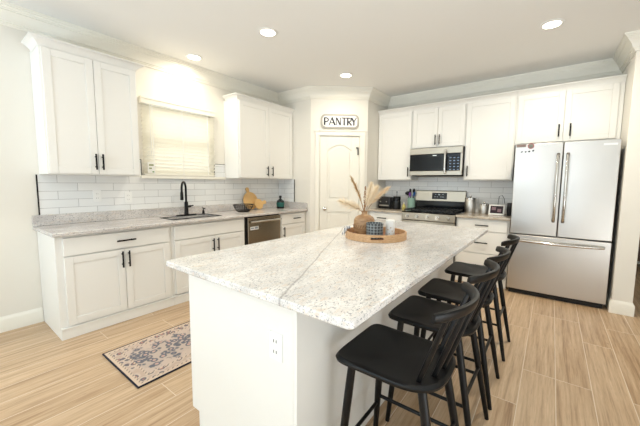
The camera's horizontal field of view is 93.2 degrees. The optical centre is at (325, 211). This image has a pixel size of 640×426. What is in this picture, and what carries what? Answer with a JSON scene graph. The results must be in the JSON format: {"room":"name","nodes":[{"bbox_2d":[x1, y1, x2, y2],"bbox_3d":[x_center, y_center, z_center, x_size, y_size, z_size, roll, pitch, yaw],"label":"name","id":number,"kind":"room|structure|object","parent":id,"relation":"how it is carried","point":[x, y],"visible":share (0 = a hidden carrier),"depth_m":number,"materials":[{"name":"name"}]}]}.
{"room":"kitchen","nodes":[
{"label":"kitchen","id":0,"kind":"room"},
{"bbox_2d":[0,24,319,316],"bbox_3d":[-3.749,-0.226,1.368,0.140,2.766,12.489,4,7,37],"label":"wall","id":1,"kind":"structure","parent":0,"point":[20,278],"depth_m":2.68,"materials":[{"name":"white paint"}]},
{"bbox_2d":[0,307,43,332],"bbox_3d":[-5.041,1.244,-0.343,0.015,0.135,7.987,4,7,37],"label":"baseboard","id":2,"kind":"structure","parent":1,"relation":"attached to","point":[26,318],"depth_m":2.72,"materials":[{"name":"white paint"}]},
{"bbox_2d":[21,31,143,175],"bbox_3d":[-2.240,-0.906,2.893,0.368,1.118,0.850,4,7,37],"label":"upper cabinet","id":3,"kind":"object","parent":1,"relation":"attached to","point":[85,100],"visible":1,"depth_m":2.73,"materials":[{"name":"white paint"}]},
{"bbox_2d":[35,159,278,214],"bbox_3d":[-1.704,-0.352,3.971,0.014,0.564,3.064,4,7,37],"label":"tile backsplash","id":4,"kind":"structure","parent":1,"relation":"attached to","point":[56,194],"depth_m":3.43,"materials":[{"name":"white tile"}]},
{"bbox_2d":[93,190,101,201],"bbox_3d":[-2.346,-0.156,3.116,0.008,0.116,0.072,4,7,37],"label":"wall outlet","id":5,"kind":"object","parent":4,"relation":"attached to","point":[96,193],"visible":1,"depth_m":3.11,"materials":[{"name":"white plastic"}]},
{"bbox_2d":[124,192,131,202],"bbox_3d":[-2.175,-0.153,3.346,0.008,0.116,0.072,4,7,37],"label":"wall outlet","id":6,"kind":"object","parent":4,"relation":"attached to","point":[128,195],"visible":1,"depth_m":3.34,"materials":[{"name":"white plastic"}]},
{"bbox_2d":[142,104,209,172],"bbox_3d":[-1.870,-0.859,3.833,0.050,0.800,0.860,4,7,37],"label":"window","id":7,"kind":"structure","parent":1,"relation":"in","point":[142,104],"depth_m":3.80,"materials":[{"name":"white glass"}]},
{"bbox_2d":[138,95,215,176],"bbox_3d":[-1.781,-0.877,3.757,0.069,0.872,0.930,4,7,37],"label":"window blind","id":8,"kind":"object","parent":7,"relation":"attached to","point":[186,132],"visible":1,"depth_m":3.70,"materials":[{"name":"white paint"}]},
{"bbox_2d":[140,175,225,179],"bbox_3d":[-1.756,-0.427,3.857,0.058,0.034,1.095,4,7,37],"label":"trim","id":9,"kind":"structure","parent":1,"relation":"attached to","point":[141,176],"depth_m":3.75,"materials":[{"name":"white paint"}]},
{"bbox_2d":[222,92,294,178],"bbox_3d":[-0.977,-1.052,4.574,0.368,1.118,1.130,4,7,37],"label":"upper cabinet","id":10,"kind":"object","parent":1,"relation":"attached to","point":[257,132],"visible":0.99,"depth_m":4.34,"materials":[{"name":"white paint"}]},
{"bbox_2d":[282,99,310,232],"bbox_3d":[-0.481,-0.539,5.019,0.700,2.766,0.100,4,7,37],"label":"wall","id":11,"kind":"structure","parent":0,"point":[301,116],"depth_m":4.84,"materials":[{"name":"white paint"}]},
{"bbox_2d":[279,179,294,201],"bbox_3d":[-0.645,-0.349,5.087,0.355,0.368,0.014,4,7,37],"label":"tile backsplash","id":12,"kind":"structure","parent":11,"relation":"attached to","point":[286,186],"depth_m":5.07,"materials":[{"name":"white tile"}]},
{"bbox_2d":[0,264,639,425],"bbox_3d":[-0.271,1.307,0.462,7.300,0.060,15.000,4,7,37],"label":"floor","id":13,"kind":"structure","parent":0,"point":[566,363],"depth_m":2.05,"materials":[{"name":"brown wood"}]},
{"bbox_2d":[37,225,173,340],"bbox_3d":[-2.110,0.588,2.991,0.644,0.870,0.927,4,7,37],"label":"base cabinet","id":14,"kind":"object","parent":13,"relation":"on","point":[91,282],"visible":0.96,"depth_m":2.72,"materials":[{"name":"white paint"}]},
{"bbox_2d":[32,201,307,237],"bbox_3d":[-1.467,0.015,3.794,0.649,0.130,3.110,4,7,37],"label":"countertop","id":15,"kind":"structure","parent":14,"relation":"on","point":[67,224],"depth_m":3.22,"materials":[{"name":"grey stone"}]},
{"bbox_2d":[176,181,194,215],"bbox_3d":[-1.700,-0.162,3.754,0.154,0.424,0.260,4,7,37],"label":"kitchen faucet","id":16,"kind":"object","parent":15,"relation":"on","point":[186,206],"visible":0.98,"depth_m":3.77,"materials":[{"name":"black metal"}]},
{"bbox_2d":[160,214,221,219],"bbox_3d":[-1.590,0.176,3.625,0.309,0.234,0.604,4,7,37],"label":"sink","id":17,"kind":"object","parent":15,"relation":"in","point":[195,214],"visible":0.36,"depth_m":3.57,"materials":[{"name":"black metal"}]},
{"bbox_2d":[233,204,253,211],"bbox_3d":[-1.157,-0.047,4.296,0.249,0.104,0.309,4,7,37],"label":"wire basket","id":18,"kind":"object","parent":15,"relation":"on","point":[234,205],"visible":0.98,"depth_m":4.25,"materials":[{"name":"black metal"}]},
{"bbox_2d":[243,187,256,208],"bbox_3d":[-1.149,-0.197,4.647,0.084,0.336,0.270,4,7,37],"label":"cutting board","id":19,"kind":"object","parent":15,"relation":"on","point":[249,197],"visible":0.83,"depth_m":4.63,"materials":[{"name":"brown wood"}]},
{"bbox_2d":[254,199,265,208],"bbox_3d":[-1.004,-0.113,4.716,0.053,0.158,0.232,4,7,37],"label":"cutting board","id":20,"kind":"object","parent":15,"relation":"on","point":[258,203],"visible":1,"depth_m":4.68,"materials":[{"name":"brown wood"}]},
{"bbox_2d":[277,196,283,207],"bbox_3d":[-0.726,-0.151,4.916,0.126,0.204,0.126,4,7,37],"label":"soap bottle","id":21,"kind":"object","parent":15,"relation":"on","point":[280,203],"visible":0.96,"depth_m":4.87,"materials":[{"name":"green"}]},
{"bbox_2d":[102,321,191,388],"bbox_3d":[-0.958,1.051,2.759,0.628,0.010,1.618,4,7,37],"label":"runner rug","id":22,"kind":"object","parent":13,"relation":"on","point":[144,361],"visible":0.5,"depth_m":2.28,"materials":[{"name":"beige fabric"}]},
{"bbox_2d":[170,217,244,304],"bbox_3d":[-1.547,0.522,3.741,0.644,0.870,0.948,4,7,37],"label":"base cabinet","id":23,"kind":"object","parent":13,"relation":"on","point":[188,239],"visible":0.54,"depth_m":3.40,"materials":[{"name":"white paint"}]},
{"bbox_2d":[244,214,281,244],"bbox_3d":[-1.054,0.471,4.355,0.661,0.867,0.618,4,7,37],"label":"dishwasher","id":24,"kind":"object","parent":13,"relation":"on","point":[257,229],"visible":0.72,"depth_m":4.12,"materials":[{"name":"silver metal"}]},
{"bbox_2d":[279,211,304,237],"bbox_3d":[-0.712,0.426,4.851,0.644,0.870,0.576,4,7,37],"label":"base cabinet","id":25,"kind":"object","parent":13,"relation":"on","point":[293,223],"visible":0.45,"depth_m":4.64,"materials":[{"name":"white paint"}]},
{"bbox_2d":[189,258,452,425],"bbox_3d":[0.254,0.671,2.312,0.796,0.870,2.293,4,7,37],"label":"kitchen island","id":26,"kind":"object","parent":13,"relation":"on","point":[255,361],"visible":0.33,"depth_m":1.35,"materials":[{"name":"white paint"}]},
{"bbox_2d":[272,337,277,345],"bbox_3d":[-0.199,0.517,1.202,0.034,0.028,0.002,4,7,37],"label":"socket","id":27,"kind":"object","parent":26,"relation":"attached to","point":[274,339],"depth_m":1.20,"materials":[{"name":"white plastic"}]},
{"bbox_2d":[272,347,277,356],"bbox_3d":[-0.199,0.561,1.206,0.034,0.028,0.002,4,7,37],"label":"socket","id":28,"kind":"object","parent":26,"relation":"attached to","point":[274,349],"depth_m":1.21,"materials":[{"name":"white plastic"}]},
{"bbox_2d":[269,330,282,362],"bbox_3d":[-0.197,0.538,1.207,0.072,0.116,0.006,4,7,37],"label":"outlet","id":29,"kind":"object","parent":26,"relation":"attached to","point":[275,336],"depth_m":1.20,"materials":[{"name":"white plastic"}]},
{"bbox_2d":[166,219,487,329],"bbox_3d":[0.339,0.228,2.216,1.159,0.030,2.415,4,7,37],"label":"island countertop","id":30,"kind":"structure","parent":26,"relation":"on","point":[327,276],"depth_m":1.50,"materials":[{"name":"white stone"}]},
{"bbox_2d":[345,227,406,242],"bbox_3d":[0.390,0.174,2.338,0.464,0.053,0.464,4,7,37],"label":"serving tray","id":31,"kind":"object","parent":30,"relation":"on","point":[400,235],"visible":0.78,"depth_m":2.15,"materials":[{"name":"brown wood"}]},
{"bbox_2d":[342,226,350,234],"bbox_3d":[0.162,0.145,2.304,0.065,0.073,0.026,0,5,-8],"label":"roll","id":32,"kind":"object","parent":31,"relation":"on","point":[346,227],"visible":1,"depth_m":2.29,"materials":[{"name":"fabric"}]},
{"bbox_2d":[353,211,374,234],"bbox_3d":[0.309,0.090,2.391,0.170,0.182,0.171,4,7,37],"label":"vase","id":33,"kind":"object","parent":31,"relation":"on","point":[359,225],"visible":0.71,"depth_m":2.33,"materials":[{"name":"beige ceramic"}]},
{"bbox_2d":[336,197,361,211],"bbox_3d":[0.198,-0.049,2.334,0.232,0.156,0.120,0,5,-9],"label":"stem","id":34,"kind":"object","parent":33,"relation":"in","point":[351,205],"visible":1,"depth_m":2.33,"materials":[{"name":"brown plant"}]},
{"bbox_2d":[350,175,363,210],"bbox_3d":[0.250,-0.129,2.372,0.130,0.309,0.046,1,5,2],"label":"stem","id":35,"kind":"object","parent":33,"relation":"in","point":[351,178],"visible":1,"depth_m":2.36,"materials":[{"name":"brown plant"}]},
{"bbox_2d":[364,182,374,210],"bbox_3d":[0.328,-0.100,2.299,0.120,0.265,0.084,4,7,37],"label":"stem","id":36,"kind":"object","parent":33,"relation":"in","point":[368,192],"visible":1,"depth_m":2.29,"materials":[{"name":"brown plant"}]},
{"bbox_2d":[366,184,379,209],"bbox_3d":[0.387,-0.101,2.411,0.121,0.248,0.146,4,7,37],"label":"stem","id":37,"kind":"object","parent":33,"relation":"in","point":[374,193],"visible":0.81,"depth_m":2.40,"materials":[{"name":"brown plant"}]},
{"bbox_2d":[367,185,391,209],"bbox_3d":[0.425,-0.096,2.446,0.248,0.233,0.068,-1,6,-16],"label":"stem","id":38,"kind":"object","parent":33,"relation":"in","point":[385,190],"visible":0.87,"depth_m":2.44,"materials":[{"name":"brown plant"}]},
{"bbox_2d":[366,222,382,238],"bbox_3d":[0.364,0.141,2.227,0.126,0.112,0.126,4,7,37],"label":"tumbler","id":39,"kind":"object","parent":31,"relation":"on","point":[372,228],"visible":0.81,"depth_m":2.18,"materials":[{"name":"ceramic"}]},
{"bbox_2d":[385,219,394,234],"bbox_3d":[0.486,0.128,2.268,0.068,0.130,0.069,4,7,37],"label":"jar","id":40,"kind":"object","parent":31,"relation":"on","point":[390,224],"visible":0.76,"depth_m":2.24,"materials":[{"name":"white ceramic"}]},
{"bbox_2d":[369,211,401,220],"bbox_3d":[1.103,0.427,5.013,0.580,0.870,0.644,4,7,37],"label":"base cabinet","id":41,"kind":"object","parent":13,"relation":"on","point":[376,215],"visible":0.16,"depth_m":4.74,"materials":[{"name":"white paint"}]},
{"bbox_2d":[368,208,403,212],"bbox_3d":[1.109,-0.023,4.975,0.580,0.030,0.640,4,7,37],"label":"countertop","id":42,"kind":"structure","parent":41,"relation":"on","point":[373,209],"depth_m":4.77,"materials":[{"name":"beige stone"}]},
{"bbox_2d":[378,196,392,208],"bbox_3d":[1.014,-0.147,5.071,0.230,0.196,0.185,4,7,37],"label":"toaster","id":43,"kind":"object","parent":42,"relation":"on","point":[385,202],"visible":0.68,"depth_m":5.01,"materials":[{"name":"black plastic"}]},
{"bbox_2d":[392,191,400,208],"bbox_3d":[1.172,-0.180,4.952,0.140,0.288,0.140,4,7,37],"label":"coffee grinder","id":44,"kind":"object","parent":42,"relation":"on","point":[396,204],"visible":0.98,"depth_m":4.90,"materials":[{"name":"black plastic"}]},
{"bbox_2d":[407,198,414,207],"bbox_3d":[1.424,-0.130,5.006,0.128,0.182,0.127,4,7,37],"label":"utensil crock","id":45,"kind":"object","parent":42,"relation":"on","point":[411,201],"visible":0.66,"depth_m":4.95,"materials":[{"name":"green ceramic"}]},
{"bbox_2d":[336,282,479,425],"bbox_3d":[0.337,0.749,1.262,0.503,0.917,0.421,4,7,37],"label":"counter stool","id":46,"kind":"object","parent":13,"relation":"on","point":[399,359],"visible":1,"depth_m":1.22,"materials":[{"name":"black paint"}]},
{"bbox_2d":[402,190,466,262],"bbox_3d":[1.620,0.290,4.565,0.757,1.195,0.702,4,7,37],"label":"gas range","id":47,"kind":"object","parent":13,"relation":"on","point":[438,207],"visible":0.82,"depth_m":4.55,"materials":[{"name":"silver metal"}]},
{"bbox_2d":[402,210,463,214],"bbox_3d":[1.625,0.005,4.541,0.757,0.016,0.570,4,7,37],"label":"cooktop","id":48,"kind":"object","parent":47,"relation":"in","point":[408,212],"depth_m":4.33,"materials":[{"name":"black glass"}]},
{"bbox_2d":[385,259,499,425],"bbox_3d":[0.637,0.715,1.653,0.503,0.917,0.421,5,7,37],"label":"counter stool","id":49,"kind":"object","parent":13,"relation":"on","point":[416,311],"visible":0.78,"depth_m":1.60,"materials":[{"name":"black paint"}]},
{"bbox_2d":[418,246,510,409],"bbox_3d":[0.906,0.684,2.007,0.503,0.917,0.421,4,7,36],"label":"counter stool","id":50,"kind":"object","parent":13,"relation":"on","point":[439,289],"visible":0.71,"depth_m":1.95,"materials":[{"name":"black paint"}]},
{"bbox_2d":[442,234,519,361],"bbox_3d":[1.276,0.642,2.496,0.503,0.917,0.421,4,7,37],"label":"counter stool","id":51,"kind":"object","parent":13,"relation":"on","point":[460,269],"visible":0.68,"depth_m":2.45,"materials":[{"name":"black paint"}]},
{"bbox_2d":[455,217,510,288],"bbox_3d":[2.201,0.512,4.195,0.626,0.870,0.644,4,7,37],"label":"base cabinet","id":52,"kind":"object","parent":13,"relation":"on","point":[476,253],"visible":0.52,"depth_m":3.93,"materials":[{"name":"white paint"}]},
{"bbox_2d":[456,212,510,220],"bbox_3d":[2.210,0.063,4.156,0.636,0.030,0.640,4,7,37],"label":"countertop","id":53,"kind":"structure","parent":52,"relation":"on","point":[476,215],"depth_m":3.95,"materials":[{"name":"beige stone"}]},
{"bbox_2d":[464,196,476,212],"bbox_3d":[2.098,-0.100,4.376,0.152,0.250,0.151,4,7,37],"label":"canister","id":54,"kind":"object","parent":53,"relation":"on","point":[470,202],"visible":0.98,"depth_m":4.32,"materials":[{"name":"silver metal"}]},
{"bbox_2d":[478,202,488,214],"bbox_3d":[2.222,-0.048,4.238,0.132,0.176,0.131,4,7,37],"label":"canister","id":55,"kind":"object","parent":53,"relation":"on","point":[483,207],"visible":0.95,"depth_m":4.19,"materials":[{"name":"silver metal"}]},
{"bbox_2d":[488,204,504,215],"bbox_3d":[2.335,-0.018,4.116,0.190,0.141,0.112,4,7,37],"label":"smart display","id":56,"kind":"object","parent":53,"relation":"on","point":[493,209],"visible":0.95,"depth_m":4.09,"materials":[{"name":"white plastic"}]},
{"bbox_2d":[506,203,511,215],"bbox_3d":[2.472,-0.027,4.052,0.074,0.172,0.074,4,7,37],"label":"speaker","id":57,"kind":"object","parent":53,"relation":"on","point":[509,205],"visible":0.73,"depth_m":4.03},
{"bbox_2d":[506,207,511,213],"bbox_3d":[2.472,-0.015,4.053,0.074,0.090,0.074,4,7,37],"label":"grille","id":58,"kind":"object","parent":57,"relation":"attached to","point":[509,209],"depth_m":4.03,"materials":[{"name":"black"}]},
{"bbox_2d":[507,139,621,308],"bbox_3d":[2.779,0.111,3.619,0.905,1.781,0.762,4,7,37],"label":"refrigerator","id":59,"kind":"object","parent":13,"relation":"on","point":[564,195],"visible":0.98,"depth_m":3.34,"materials":[{"name":"grey metal"}]},
{"bbox_2d":[528,143,533,148],"bbox_3d":[2.366,-0.749,3.480,0.064,0.064,0.012,4,7,37],"label":"magnet","id":60,"kind":"object","parent":59,"relation":"attached to","point":[531,145],"visible":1,"depth_m":3.48,"materials":[{"name":"red"}]},
{"bbox_2d":[637,240,639,261],"bbox_3d":[5.432,0.545,4.684,1.260,0.769,0.485,4,7,37],"label":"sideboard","id":61,"kind":"object","parent":13,"relation":"on","point":[638,258],"visible":0.02,"depth_m":4.78,"materials":[{"name":"brown wood"}]},
{"bbox_2d":[3,0,639,96],"bbox_3d":[-0.246,-1.526,0.198,7.300,0.100,15.000,4,7,37],"label":"ceiling","id":62,"kind":"structure","parent":0,"point":[392,47],"depth_m":2.96,"materials":[{"name":"white paint"}]},
{"bbox_2d":[185,54,202,60],"bbox_3d":[-1.528,-1.793,3.529,0.184,0.008,0.184,4,7,37],"label":"recessed light","id":63,"kind":"object","parent":62,"relation":"in","point":[195,57],"visible":1,"depth_m":3.53,"materials":[{"name":"white plastic"}]},
{"bbox_2d":[187,55,199,59],"bbox_3d":[-1.528,-1.794,3.529,0.140,0.006,0.140,4,7,37],"label":"diffuser","id":64,"kind":"object","parent":63,"relation":"attached to","point":[192,57],"depth_m":3.53,"materials":[{"name":"white plastic"}]},
{"bbox_2d":[258,27,277,36],"bbox_3d":[-0.553,-1.729,2.929,0.184,0.008,0.184,4,7,37],"label":"recessed light","id":65,"kind":"object","parent":62,"relation":"in","point":[265,31],"visible":1,"depth_m":2.92,"materials":[{"name":"white plastic"}]},
{"bbox_2d":[261,29,274,35],"bbox_3d":[-0.553,-1.730,2.929,0.140,0.006,0.140,4,7,37],"label":"diffuser","id":66,"kind":"object","parent":65,"relation":"attached to","point":[264,32],"depth_m":2.92,"materials":[{"name":"white plastic"}]},
{"bbox_2d":[339,73,352,77],"bbox_3d":[0.281,-1.828,4.074,0.184,0.008,0.184,4,7,37],"label":"recessed light","id":67,"kind":"object","parent":62,"relation":"in","point":[344,75],"visible":1,"depth_m":4.07,"materials":[{"name":"white plastic"}]},
{"bbox_2d":[540,19,564,29],"bbox_3d":[2.051,-1.688,2.738,0.184,0.008,0.184,4,7,37],"label":"recessed light","id":68,"kind":"object","parent":62,"relation":"in","point":[553,23],"visible":1,"depth_m":2.73,"materials":[{"name":"white plastic"}]},
{"bbox_2d":[543,21,561,28],"bbox_3d":[2.051,-1.689,2.738,0.140,0.006,0.140,4,7,37],"label":"diffuser","id":69,"kind":"object","parent":68,"relation":"attached to","point":[548,24],"depth_m":2.73,"materials":[{"name":"white"}]},
{"bbox_2d":[310,99,367,231],"bbox_3d":[0.212,-0.516,4.840,0.891,2.766,0.100,0,5,-2],"label":"wall","id":70,"kind":"structure","parent":0,"point":[319,107],"depth_m":4.70,"materials":[{"name":"white paint"}]},
{"bbox_2d":[319,136,358,230],"bbox_3d":[0.221,-0.158,4.813,0.620,2.033,0.100,0,5,-2],"label":"door","id":71,"kind":"structure","parent":70,"relation":"in","point":[339,155],"depth_m":4.80,"materials":[{"name":"white paint"}]},
{"bbox_2d":[321,114,358,128],"bbox_3d":[0.229,-1.390,4.694,0.592,0.218,0.026,0,5,-2],"label":"wall sign","id":72,"kind":"object","parent":70,"relation":"attached to","point":[328,121],"visible":1,"depth_m":4.68,"materials":[{"name":"grey"}]},
{"bbox_2d":[315,130,365,230],"bbox_3d":[0.230,-0.198,4.852,0.796,2.131,0.116,0,5,-2],"label":"trim","id":73,"kind":"structure","parent":70,"relation":"attached to","point":[361,134],"depth_m":4.75,"materials":[{"name":"white paint"}]},
{"bbox_2d":[366,100,387,214],"bbox_3d":[0.826,-0.536,5.113,0.100,2.766,0.689,4,7,37],"label":"wall","id":74,"kind":"structure","parent":0,"point":[373,108],"depth_m":4.92,"materials":[{"name":"white paint"}]},
{"bbox_2d":[389,73,621,177],"bbox_3d":[1.790,-0.508,4.899,4.482,2.766,0.120,4,7,37],"label":"wall","id":75,"kind":"structure","parent":0,"point":[621,73],"depth_m":4.25,"materials":[{"name":"white paint"}]},
{"bbox_2d":[378,106,417,179],"bbox_3d":[1.199,-1.075,4.985,0.579,1.125,0.368,4,7,37],"label":"upper cabinet","id":76,"kind":"object","parent":75,"relation":"attached to","point":[395,125],"visible":0.97,"depth_m":4.87,"materials":[{"name":"white paint"}]},
{"bbox_2d":[412,98,466,148],"bbox_3d":[1.739,-1.271,4.562,0.762,0.647,0.368,4,7,37],"label":"upper cabinet","id":77,"kind":"object","parent":75,"relation":"attached to","point":[437,124],"visible":0.92,"depth_m":4.42,"materials":[{"name":"white paint"}]},
{"bbox_2d":[409,146,464,176],"bbox_3d":[1.705,-0.735,4.572,0.756,0.414,0.447,4,7,37],"label":"microwave","id":78,"kind":"object","parent":77,"relation":"attached to","point":[439,161],"visible":0.98,"depth_m":4.42,"materials":[{"name":"silver metal"}]},
{"bbox_2d":[385,178,512,213],"bbox_3d":[1.880,-0.271,4.769,2.029,0.514,0.010,4,7,37],"label":"tile backsplash","id":79,"kind":"structure","parent":75,"relation":"attached to","point":[489,192],"depth_m":4.60,"materials":[{"name":"white tile"}]},
{"bbox_2d":[463,90,517,180],"bbox_3d":[2.282,-0.991,4.178,0.595,1.125,0.368,4,7,37],"label":"upper cabinet","id":80,"kind":"object","parent":75,"relation":"attached to","point":[490,147],"visible":0.96,"depth_m":4.05,"materials":[{"name":"white paint"}]},
{"bbox_2d":[515,74,626,145],"bbox_3d":[2.919,-1.166,3.684,0.988,0.673,0.368,4,7,37],"label":"upper cabinet","id":81,"kind":"object","parent":75,"relation":"attached to","point":[592,109],"visible":0.97,"depth_m":3.53,"materials":[{"name":"white paint"}]},
{"bbox_2d":[607,51,639,302],"bbox_3d":[3.304,-0.348,3.321,0.157,2.766,0.844,4,7,37],"label":"wall","id":82,"kind":"structure","parent":0,"point":[626,226],"depth_m":3.04,"materials":[{"name":"white paint"}]},
{"bbox_2d":[0,0,639,108],"bbox_3d":[-1.240,-1.447,0.645,4.586,0.158,14.490,4,7,37],"label":"trim","id":83,"kind":"structure","parent":82,"relation":"attached to","point":[11,15],"depth_m":3.74,"materials":[{"name":"white paint"}]},
{"bbox_2d":[606,292,634,316],"bbox_3d":[3.924,0.889,4.283,0.187,0.135,2.980,4,7,37],"label":"baseboard","id":84,"kind":"structure","parent":82,"relation":"attached to","point":[613,306],"depth_m":3.10,"materials":[{"name":"white paint"}]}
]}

